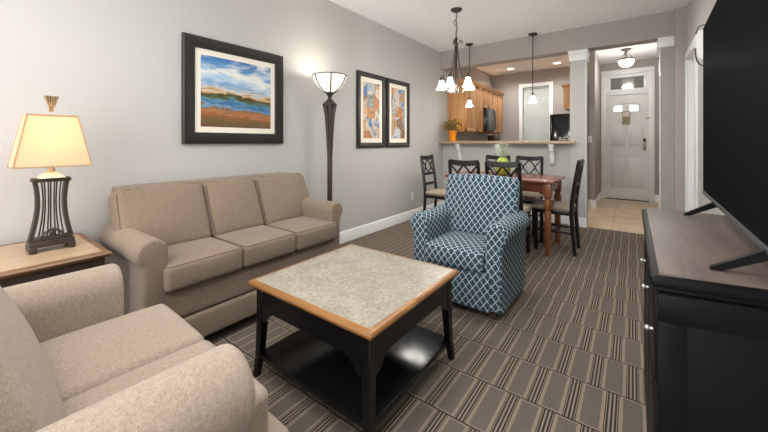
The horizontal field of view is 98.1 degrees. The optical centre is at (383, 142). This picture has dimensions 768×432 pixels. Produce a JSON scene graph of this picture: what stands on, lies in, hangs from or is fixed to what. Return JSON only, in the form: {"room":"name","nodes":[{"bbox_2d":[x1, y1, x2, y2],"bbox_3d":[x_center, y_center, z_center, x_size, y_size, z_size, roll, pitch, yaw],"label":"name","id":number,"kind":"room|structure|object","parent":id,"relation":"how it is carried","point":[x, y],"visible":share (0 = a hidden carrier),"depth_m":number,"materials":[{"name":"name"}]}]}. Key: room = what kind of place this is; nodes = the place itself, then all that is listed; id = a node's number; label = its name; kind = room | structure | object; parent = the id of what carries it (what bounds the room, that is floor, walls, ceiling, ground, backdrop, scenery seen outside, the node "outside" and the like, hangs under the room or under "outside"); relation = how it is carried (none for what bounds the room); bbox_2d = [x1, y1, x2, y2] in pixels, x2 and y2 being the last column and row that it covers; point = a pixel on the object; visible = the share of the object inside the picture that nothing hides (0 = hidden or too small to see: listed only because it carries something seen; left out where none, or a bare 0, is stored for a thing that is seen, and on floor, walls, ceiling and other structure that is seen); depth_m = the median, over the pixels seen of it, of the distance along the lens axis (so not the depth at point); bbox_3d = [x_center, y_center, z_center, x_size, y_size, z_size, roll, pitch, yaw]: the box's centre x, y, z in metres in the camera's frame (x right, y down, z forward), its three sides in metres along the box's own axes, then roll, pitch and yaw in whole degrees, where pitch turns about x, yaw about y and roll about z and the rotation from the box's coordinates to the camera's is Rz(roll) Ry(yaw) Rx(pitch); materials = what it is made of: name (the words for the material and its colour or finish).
{"room":"living room","nodes":[
{"label":"living room","id":0,"kind":"room"},
{"bbox_2d":[0,0,491,264],"bbox_3d":[-0.242,-0.255,4.111,0.120,2.750,9.300,0,0,37],"label":"wall","id":1,"kind":"structure","parent":0,"point":[113,65],"depth_m":2.38,"materials":[{"name":"grey paint"}]},
{"bbox_2d":[181,32,282,143],"bbox_3d":[-1.183,-0.387,2.717,0.034,0.797,0.851,0,0,37],"label":"framed picture","id":2,"kind":"object","parent":1,"relation":"attached to","point":[231,93],"visible":1,"depth_m":2.64,"materials":[{"name":"black"}]},
{"bbox_2d":[201,54,270,128],"bbox_3d":[-1.186,-0.387,2.719,0.001,0.539,0.597,0,0,37],"label":"painting","id":3,"kind":"object","parent":2,"relation":"attached to","point":[234,94],"depth_m":2.69},
{"bbox_2d":[356,70,384,147],"bbox_3d":[-0.149,-0.389,4.103,0.034,0.907,0.538,0,0,37],"label":"framed picture","id":4,"kind":"object","parent":1,"relation":"attached to","point":[370,88],"visible":1,"depth_m":4.07,"materials":[{"name":"black"}]},
{"bbox_2d":[363,81,379,137],"bbox_3d":[-0.152,-0.389,4.105,0.001,0.682,0.318,0,0,37],"label":"painting","id":5,"kind":"object","parent":4,"relation":"attached to","point":[371,91],"depth_m":4.10},
{"bbox_2d":[340,201,442,243],"bbox_3d":[-0.950,1.058,3.048,0.016,0.125,6.550,0,0,37],"label":"baseboard","id":6,"kind":"structure","parent":1,"relation":"attached to","point":[347,235],"depth_m":4.22,"materials":[{"name":"white paint"}]},
{"bbox_2d":[386,78,409,146],"bbox_3d":[0.198,-0.389,4.568,0.034,0.907,0.544,0,0,37],"label":"framed picture","id":7,"kind":"object","parent":1,"relation":"attached to","point":[397,92],"visible":1,"depth_m":4.55,"materials":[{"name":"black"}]},
{"bbox_2d":[391,87,404,138],"bbox_3d":[0.196,-0.389,4.570,0.001,0.682,0.324,0,0,37],"label":"painting","id":8,"kind":"object","parent":7,"relation":"attached to","point":[397,95],"depth_m":4.56},
{"bbox_2d":[448,78,479,132],"bbox_3d":[1.415,-0.625,5.916,0.372,0.890,0.576,0,0,37],"label":"upper cabinet","id":9,"kind":"object","parent":1,"relation":"attached to","point":[457,102],"visible":0.75,"depth_m":5.74,"materials":[{"name":"brown wood"}]},
{"bbox_2d":[461,83,484,132],"bbox_3d":[1.672,-0.625,6.261,0.372,0.890,0.284,0,0,37],"label":"upper cabinet","id":10,"kind":"object","parent":1,"relation":"attached to","point":[480,87],"visible":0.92,"depth_m":6.18,"materials":[{"name":"brown wood"}]},
{"bbox_2d":[483,85,495,109],"bbox_3d":[1.931,-0.860,6.607,0.372,0.420,0.580,0,0,37],"label":"upper cabinet","id":11,"kind":"object","parent":1,"relation":"attached to","point":[488,91],"visible":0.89,"depth_m":6.49,"materials":[{"name":"brown wood"}]},
{"bbox_2d":[483,108,495,130],"bbox_3d":[1.950,-0.434,6.593,0.421,0.428,0.576,0,0,37],"label":"microwave","id":12,"kind":"object","parent":11,"relation":"attached to","point":[489,115],"visible":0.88,"depth_m":6.40,"materials":[{"name":"black"}]},
{"bbox_2d":[478,89,503,133],"bbox_3d":[2.283,-0.625,7.080,0.372,0.890,0.600,0,0,37],"label":"upper cabinet","id":13,"kind":"object","parent":1,"relation":"attached to","point":[497,95],"visible":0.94,"depth_m":7.00,"materials":[{"name":"brown wood"}]},
{"bbox_2d":[204,220,646,431],"bbox_3d":[0.252,1.145,2.080,3.300,0.050,6.635,0,0,37],"label":"floor","id":14,"kind":"structure","parent":0,"point":[567,353],"depth_m":1.74,"materials":[{"name":"carpet"}]},
{"bbox_2d":[0,233,111,287],"bbox_3d":[-1.721,0.820,1.509,0.570,0.600,0.644,0,0,37],"label":"end table","id":15,"kind":"object","parent":14,"relation":"on","point":[17,266],"visible":0.3,"depth_m":1.51,"materials":[{"name":"brown wood"}]},
{"bbox_2d":[7,95,91,254],"bbox_3d":[-1.629,0.147,1.632,0.178,0.745,0.275,0,0,37],"label":"table lamp","id":16,"kind":"object","parent":15,"relation":"on","point":[49,141],"visible":1,"depth_m":1.60,"materials":[{"name":"beige fabric"}]},
{"bbox_2d":[0,264,287,431],"bbox_3d":[-0.825,0.688,0.855,1.108,0.864,0.824,0,0,39],"label":"loveseat","id":17,"kind":"object","parent":14,"relation":"on","point":[71,358],"visible":1,"depth_m":0.83,"materials":[{"name":"beige fabric"}]},
{"bbox_2d":[0,286,66,431],"bbox_3d":[-0.921,0.484,0.727,0.788,0.457,0.299,0,0,39],"label":"cushion","id":18,"kind":"object","parent":17,"relation":"on","point":[32,398],"depth_m":0.65,"materials":[{"name":"beige fabric"}]},
{"bbox_2d":[40,304,203,401],"bbox_3d":[-0.877,0.720,1.089,0.399,0.175,0.426,0,0,39],"label":"seat cushion","id":19,"kind":"object","parent":17,"relation":"on","point":[83,354],"depth_m":1.06,"materials":[{"name":"beige fabric"}]},
{"bbox_2d":[62,340,267,431],"bbox_3d":[-0.573,0.720,0.844,0.389,0.175,0.426,0,0,39],"label":"armrest","id":20,"kind":"object","parent":17,"relation":"on","point":[91,393],"depth_m":0.90,"materials":[{"name":"beige fabric"}]},
{"bbox_2d":[99,172,341,336],"bbox_3d":[-1.005,0.693,2.314,0.745,0.854,1.398,0,0,37],"label":"sofa","id":21,"kind":"object","parent":14,"relation":"on","point":[194,247],"visible":0.91,"depth_m":2.00,"materials":[{"name":"beige fabric"}]},
{"bbox_2d":[108,182,210,245],"bbox_3d":[-1.362,0.471,2.056,0.279,0.411,0.498,0,0,37],"label":"cushion","id":22,"kind":"object","parent":21,"relation":"on","point":[174,213],"depth_m":1.99,"materials":[{"name":"beige fabric"}]},
{"bbox_2d":[163,237,241,292],"bbox_3d":[-1.102,0.682,1.912,0.420,0.170,0.414,0,0,37],"label":"seat cushion","id":23,"kind":"object","parent":21,"relation":"on","point":[192,263],"depth_m":1.82,"materials":[{"name":"beige fabric"}]},
{"bbox_2d":[202,177,263,236],"bbox_3d":[-1.100,0.471,2.407,0.279,0.411,0.393,0,0,37],"label":"cushion","id":24,"kind":"object","parent":21,"relation":"on","point":[232,204],"depth_m":2.33,"materials":[{"name":"beige fabric"}]},
{"bbox_2d":[213,225,295,267],"bbox_3d":[-0.865,0.682,2.231,0.420,0.170,0.389,0,0,37],"label":"seat cushion","id":25,"kind":"object","parent":21,"relation":"on","point":[261,246],"depth_m":2.14,"materials":[{"name":"beige fabric"}]},
{"bbox_2d":[253,173,308,224],"bbox_3d":[-0.845,0.471,2.750,0.279,0.411,0.478,0,0,37],"label":"cushion","id":26,"kind":"object","parent":21,"relation":"on","point":[281,196],"depth_m":2.65,"materials":[{"name":"beige fabric"}]},
{"bbox_2d":[265,216,335,249],"bbox_3d":[-0.633,0.682,2.542,0.420,0.170,0.394,0,0,37],"label":"seat cushion","id":27,"kind":"object","parent":21,"relation":"on","point":[310,232],"depth_m":2.46,"materials":[{"name":"beige fabric"}]},
{"bbox_2d":[312,72,346,200],"bbox_3d":[-0.518,0.241,3.188,0.332,1.758,0.332,0,0,37],"label":"floor lamp","id":28,"kind":"object","parent":14,"relation":"on","point":[329,83],"visible":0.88,"depth_m":3.15,"materials":[{"name":"brown metal"}]},
{"bbox_2d":[248,244,458,431],"bbox_3d":[-0.131,0.889,1.662,0.757,0.461,0.731,0,0,37],"label":"coffee table","id":29,"kind":"object","parent":14,"relation":"on","point":[358,346],"visible":1,"depth_m":1.49,"materials":[{"name":"wood"}]},
{"bbox_2d":[260,325,448,426],"bbox_3d":[-0.131,1.024,1.662,0.693,0.023,0.667,0,0,37],"label":"shelf","id":30,"kind":"object","parent":29,"relation":"attached to","point":[322,369],"depth_m":1.50,"materials":[{"name":"black paint"}]},
{"bbox_2d":[420,155,445,210],"bbox_3d":[0.749,0.648,4.432,0.450,0.946,0.346,0,0,37],"label":"dining chair","id":31,"kind":"object","parent":14,"relation":"on","point":[435,194],"visible":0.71,"depth_m":4.41,"materials":[{"name":"black wood"}]},
{"bbox_2d":[448,159,479,174],"bbox_3d":[0.928,0.648,3.546,0.346,0.946,0.450,0,0,37],"label":"dining chair","id":32,"kind":"object","parent":14,"relation":"on","point":[451,162],"visible":0.13,"depth_m":3.37,"materials":[{"name":"black wood"}]},
{"bbox_2d":[410,174,529,319],"bbox_3d":[0.630,0.689,2.459,0.706,0.862,0.625,0,0,37],"label":"armchair","id":33,"kind":"object","parent":14,"relation":"on","point":[478,232],"visible":0.97,"depth_m":2.35,"materials":[{"name":"teal fabric"}]},
{"bbox_2d":[425,230,484,272],"bbox_3d":[0.585,0.770,2.399,0.428,0.165,0.474,0,0,37],"label":"seat cushion","id":34,"kind":"object","parent":33,"relation":"on","point":[463,251],"depth_m":2.26,"materials":[{"name":"teal fabric"}]},
{"bbox_2d":[445,174,519,234],"bbox_3d":[0.753,0.499,2.624,0.588,0.482,0.206,0,0,37],"label":"cushion","id":35,"kind":"object","parent":33,"relation":"on","point":[473,202],"depth_m":2.56,"materials":[{"name":"teal fabric"}]},
{"bbox_2d":[485,155,509,172],"bbox_3d":[1.441,0.648,4.418,0.346,0.946,0.450,0,0,37],"label":"dining chair","id":36,"kind":"object","parent":14,"relation":"on","point":[488,157],"visible":0.11,"depth_m":4.60,"materials":[{"name":"black wood"}]},
{"bbox_2d":[445,171,564,255],"bbox_3d":[1.368,0.749,3.802,1.150,0.742,0.670,0,0,37],"label":"dining table","id":37,"kind":"object","parent":14,"relation":"on","point":[545,184],"visible":0.44,"depth_m":3.35,"materials":[{"name":"brown wood"}]},
{"bbox_2d":[495,142,512,174],"bbox_3d":[1.359,0.176,3.814,0.210,0.404,0.210,0,0,14],"label":"pineapple","id":38,"kind":"object","parent":37,"relation":"on","point":[503,153],"visible":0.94,"depth_m":3.77,"materials":[{"name":"green plant"}]},
{"bbox_2d":[485,160,531,252],"bbox_3d":[1.241,0.648,3.313,0.346,0.946,0.450,0,0,37],"label":"dining chair","id":39,"kind":"object","parent":14,"relation":"on","point":[525,208],"visible":0.36,"depth_m":3.16,"materials":[{"name":"black wood"}]},
{"bbox_2d":[515,155,543,236],"bbox_3d":[1.770,0.648,4.173,0.346,0.946,0.450,0,0,37],"label":"dining chair","id":40,"kind":"object","parent":14,"relation":"on","point":[528,197],"visible":0.51,"depth_m":4.21,"materials":[{"name":"black wood"}]},
{"bbox_2d":[532,159,584,255],"bbox_3d":[1.831,0.648,3.506,0.450,0.946,0.346,0,0,37],"label":"dining chair","id":41,"kind":"object","parent":14,"relation":"on","point":[570,209],"visible":0.98,"depth_m":3.45,"materials":[{"name":"black wood"}]},
{"bbox_2d":[659,48,660,208],"bbox_3d":[2.973,0.010,4.179,0.754,2.220,0.145,0,0,37],"label":"trim","id":42,"kind":"structure","parent":14,"relation":"on","point":[660,48],"depth_m":3.90,"materials":[{"name":"white paint"}]},
{"bbox_2d":[674,6,686,210],"bbox_3d":[3.346,-0.195,3.763,0.103,2.630,0.105,0,0,37],"label":"column","id":43,"kind":"structure","parent":14,"relation":"on","point":[680,13],"depth_m":3.73,"materials":[{"name":"grey paint"}]},
{"bbox_2d":[640,208,767,431],"bbox_3d":[1.129,0.720,1.105,0.438,0.800,1.031,0,0,37],"label":"dresser","id":44,"kind":"object","parent":14,"relation":"on","point":[706,330],"visible":0.99,"depth_m":0.80,"materials":[{"name":"black wood"}]},
{"bbox_2d":[683,0,767,270],"bbox_3d":[1.136,-0.133,1.049,0.234,0.905,1.640,0,0,38],"label":"television","id":45,"kind":"object","parent":44,"relation":"on","point":[735,32],"visible":1,"depth_m":1.02,"materials":[{"name":"black plastic"}]},
{"bbox_2d":[443,144,569,210],"bbox_3d":[1.805,0.573,5.154,1.914,1.094,0.120,0,0,37],"label":"wall","id":46,"kind":"structure","parent":0,"point":[478,152],"depth_m":4.88,"materials":[{"name":"grey paint"}]},
{"bbox_2d":[455,144,462,159],"bbox_3d":[1.224,0.173,5.423,0.072,0.293,0.142,0,0,37],"label":"corbel","id":47,"kind":"object","parent":46,"relation":"attached to","point":[459,147],"visible":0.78,"depth_m":5.43,"materials":[{"name":"white paint"}]},
{"bbox_2d":[495,144,501,155],"bbox_3d":[1.733,0.173,5.044,0.072,0.293,0.142,0,0,37],"label":"corbel","id":48,"kind":"object","parent":46,"relation":"attached to","point":[497,145],"visible":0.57,"depth_m":5.02,"materials":[{"name":"white paint"}]},
{"bbox_2d":[443,201,567,223],"bbox_3d":[1.759,1.058,5.103,1.900,0.125,0.016,0,0,37],"label":"baseboard","id":49,"kind":"structure","parent":46,"relation":"attached to","point":[564,219],"depth_m":4.58,"materials":[{"name":"white paint"}]},
{"bbox_2d":[438,141,574,143],"bbox_3d":[1.829,0.005,5.126,1.985,0.042,0.435,0,0,37],"label":"countertop","id":50,"kind":"structure","parent":46,"relation":"on","point":[439,142],"depth_m":4.88,"materials":[{"name":"beige stone"}]},
{"bbox_2d":[443,117,462,140],"bbox_3d":[1.117,-0.214,5.484,0.325,0.397,0.365,0,0,37],"label":"potted flowers","id":51,"kind":"object","parent":50,"relation":"on","point":[452,134],"visible":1,"depth_m":5.45,"materials":[{"name":"orange plant"}]},
{"bbox_2d":[558,137,567,140],"bbox_3d":[2.534,-0.041,4.721,0.120,0.050,0.062,0,0,37],"label":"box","id":52,"kind":"object","parent":50,"relation":"on","point":[559,138],"visible":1,"depth_m":4.69,"materials":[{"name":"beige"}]},
{"bbox_2d":[548,144,555,164],"bbox_3d":[2.318,0.173,4.607,0.072,0.293,0.142,0,0,37],"label":"corbel","id":53,"kind":"object","parent":46,"relation":"attached to","point":[551,146],"visible":1,"depth_m":4.61,"materials":[{"name":"white paint"}]},
{"bbox_2d":[329,0,688,51],"bbox_3d":[0.226,-1.570,2.046,3.300,0.120,6.550,0,0,37],"label":"ceiling","id":54,"kind":"structure","parent":0,"point":[429,23],"depth_m":3.94,"materials":[{"name":"white paint"}]},
{"bbox_2d":[436,7,473,93],"bbox_3d":[0.815,-1.028,3.780,0.444,0.965,0.429,0,0,37],"label":"chandelier","id":55,"kind":"object","parent":54,"relation":"hanging from","point":[451,83],"visible":1,"depth_m":3.78,"materials":[{"name":"white glass"}]},
{"bbox_2d":[465,43,472,106],"bbox_3d":[1.314,-1.029,5.133,0.120,0.962,0.119,0,0,37],"label":"pendant light","id":56,"kind":"object","parent":54,"relation":"hanging from","point":[469,104],"visible":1,"depth_m":5.13,"materials":[{"name":"brown metal"}]},
{"bbox_2d":[528,32,536,102],"bbox_3d":[2.074,-1.032,4.647,0.120,0.957,0.119,0,0,37],"label":"pendant light","id":57,"kind":"object","parent":54,"relation":"hanging from","point":[532,99],"visible":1,"depth_m":4.64,"materials":[{"name":"brown metal"}]},
{"bbox_2d":[492,61,599,192],"bbox_3d":[3.336,-0.255,7.149,2.180,2.750,0.150,0,0,37],"label":"wall","id":58,"kind":"structure","parent":0,"point":[509,84],"depth_m":7.34,"materials":[{"name":"grey paint"}]},
{"bbox_2d":[519,81,552,140],"bbox_3d":[3.265,-0.510,7.155,0.720,1.500,0.125,0,0,37],"label":"window","id":59,"kind":"structure","parent":58,"relation":"in","point":[550,84],"depth_m":7.27,"materials":[{"name":"white paint"}]},
{"bbox_2d":[523,86,548,140],"bbox_3d":[3.264,-0.515,7.153,0.520,1.350,0.044,0,0,37],"label":"window blind","id":60,"kind":"object","parent":59,"relation":"attached to","point":[544,136],"visible":0.76,"depth_m":7.14,"materials":[{"name":"grey plastic"}]},
{"bbox_2d":[440,10,673,71],"bbox_3d":[2.235,-1.424,4.758,3.075,0.412,0.200,0,0,37],"label":"beam","id":61,"kind":"structure","parent":0,"point":[646,29],"depth_m":4.46,"materials":[{"name":"grey paint"}]},
{"bbox_2d":[475,42,658,75],"bbox_3d":[3.157,-1.595,5.973,3.300,0.130,2.850,0,0,37],"label":"ceiling","id":62,"kind":"structure","parent":0,"point":[542,63],"depth_m":6.30,"materials":[{"name":"white paint"}]},
{"bbox_2d":[617,48,634,66],"bbox_3d":[4.057,-1.410,5.582,0.248,0.300,0.248,0,0,37],"label":"ceiling light","id":63,"kind":"object","parent":62,"relation":"attached to","point":[628,61],"visible":1,"depth_m":5.53,"materials":[{"name":"white glass"}]},
{"bbox_2d":[588,51,600,199],"bbox_3d":[3.926,-0.270,6.203,0.098,2.780,1.320,0,0,37],"label":"wall","id":64,"kind":"structure","parent":0,"point":[593,64],"depth_m":5.69,"materials":[{"name":"grey paint"}]},
{"bbox_2d":[561,83,569,111],"bbox_3d":[3.517,-0.802,6.072,0.398,0.445,0.780,0,0,37],"label":"upper cabinet","id":65,"kind":"object","parent":64,"relation":"attached to","point":[566,87],"visible":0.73,"depth_m":5.86,"materials":[{"name":"brown wood"}]},
{"bbox_2d":[588,199,595,207],"bbox_3d":[3.533,1.050,5.664,0.112,0.140,0.016,0,0,37],"label":"baseboard","id":66,"kind":"structure","parent":64,"relation":"attached to","point":[591,203],"depth_m":5.66,"materials":[{"name":"white paint"}]},
{"bbox_2d":[595,191,601,206],"bbox_3d":[3.969,1.050,6.165,0.016,0.140,1.310,0,0,37],"label":"baseboard","id":67,"kind":"structure","parent":64,"relation":"attached to","point":[598,198],"depth_m":6.06,"materials":[{"name":"white paint"}]},
{"bbox_2d":[587,198,658,233],"bbox_3d":[3.122,1.145,5.927,3.300,0.050,2.965,0,0,37],"label":"floor tile","id":68,"kind":"structure","parent":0,"point":[610,214],"depth_m":5.09,"materials":[{"name":"beige tile"}]},
{"bbox_2d":[550,113,569,140],"bbox_3d":[3.441,0.300,6.129,0.580,1.600,0.740,0,0,37],"label":"refrigerator","id":69,"kind":"object","parent":68,"relation":"on","point":[559,123],"visible":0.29,"depth_m":5.91,"materials":[{"name":"black metal"}]},
{"bbox_2d":[570,59,587,224],"bbox_3d":[2.631,-0.050,4.500,0.190,2.340,0.190,0,0,37],"label":"column","id":70,"kind":"structure","parent":68,"relation":"on","point":[578,69],"depth_m":4.42,"materials":[{"name":"grey paint"}]},
{"bbox_2d":[568,216,586,227],"bbox_3d":[2.566,1.058,4.420,0.210,0.125,0.016,0,0,37],"label":"baseboard","id":71,"kind":"structure","parent":70,"relation":"attached to","point":[582,221],"depth_m":4.38,"materials":[{"name":"white paint"}]},
{"bbox_2d":[568,48,589,61],"bbox_3d":[2.630,-1.151,4.498,0.230,0.133,0.245,0,0,37],"label":"trim","id":72,"kind":"structure","parent":70,"relation":"attached to","point":[582,54],"depth_m":4.41,"materials":[{"name":"white paint"}]},
{"bbox_2d":[661,46,673,209],"bbox_3d":[3.381,-0.050,3.909,0.223,2.340,0.190,0,0,37],"label":"column","id":73,"kind":"structure","parent":68,"relation":"on","point":[667,53],"depth_m":3.86,"materials":[{"name":"grey paint"}]},
{"bbox_2d":[657,36,673,51],"bbox_3d":[3.330,-1.159,3.938,0.157,0.118,0.225,0,0,37],"label":"trim","id":74,"kind":"structure","parent":73,"relation":"attached to","point":[662,42],"depth_m":3.85,"materials":[{"name":"white paint"}]},
{"bbox_3d":[1.976,0.667,6.479,0.598,0.905,1.990,0,0,37],"label":"base cabinet","id":75,"kind":"object","parent":68,"relation":"on","visible":0},
{"bbox_2d":[488,135,499,140],"bbox_3d":[2.232,0.040,6.756,0.201,0.350,0.200,0,0,37],"label":"coffee maker","id":76,"kind":"object","parent":75,"relation":"on","point":[490,137],"visible":0.34,"depth_m":6.68,"materials":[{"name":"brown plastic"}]},
{"bbox_2d":[601,58,658,194],"bbox_3d":[4.812,-0.270,6.435,1.200,2.780,0.130,0,0,37],"label":"wall","id":77,"kind":"structure","parent":0,"point":[654,61],"depth_m":6.19,"materials":[{"name":"grey paint"}]},
{"bbox_2d":[606,93,648,201],"bbox_3d":[4.703,0.102,6.438,0.702,2.035,0.115,0,0,37],"label":"door","id":78,"kind":"structure","parent":77,"relation":"in","point":[627,146],"depth_m":6.44,"materials":[{"name":"white paint"}]},
{"bbox_2d":[622,111,629,124],"bbox_3d":[4.686,-0.466,6.450,0.132,0.252,0.014,0,0,37],"label":"card","id":79,"kind":"object","parent":78,"relation":"attached to","point":[625,115],"visible":1,"depth_m":6.45,"materials":[{"name":"brown paper"}]},
{"bbox_2d":[606,72,648,92],"bbox_3d":[4.699,-1.145,6.452,0.664,0.345,0.038,0,0,37],"label":"window","id":80,"kind":"structure","parent":77,"relation":"in","point":[633,81],"depth_m":6.44,"materials":[{"name":"clear glass"}]},
{"bbox_2d":[601,66,654,202],"bbox_3d":[4.702,-0.145,6.451,0.835,2.530,0.075,0,0,37],"label":"trim","id":81,"kind":"structure","parent":77,"relation":"attached to","point":[651,69],"depth_m":6.31,"materials":[{"name":"white paint"}]},
{"bbox_2d":[655,195,658,202],"bbox_3d":[5.069,1.050,6.152,0.110,0.140,0.016,0,0,37],"label":"baseboard","id":82,"kind":"structure","parent":77,"relation":"attached to","point":[656,196],"depth_m":6.16,"materials":[{"name":"white paint"}]},
{"bbox_2d":[687,0,724,214],"bbox_3d":[1.573,-0.255,1.197,0.125,2.750,6.800,0,0,37],"label":"wall","id":83,"kind":"structure","parent":0,"point":[698,11],"depth_m":2.96,"materials":[{"name":"grey paint"}]},
{"bbox_2d":[685,34,697,211],"bbox_3d":[3.157,0.065,3.342,0.133,2.110,0.794,0,0,37],"label":"trim","id":84,"kind":"structure","parent":83,"relation":"attached to","point":[691,65],"depth_m":3.64,"materials":[{"name":"white paint"}]},
{"bbox_2d":[695,24,704,65],"bbox_3d":[2.460,-0.744,2.569,0.096,0.317,0.084,0,0,37],"label":"wall sconce","id":85,"kind":"object","parent":83,"relation":"attached to","point":[699,43],"visible":0.45,"depth_m":2.56,"materials":[{"name":"brown metal"}]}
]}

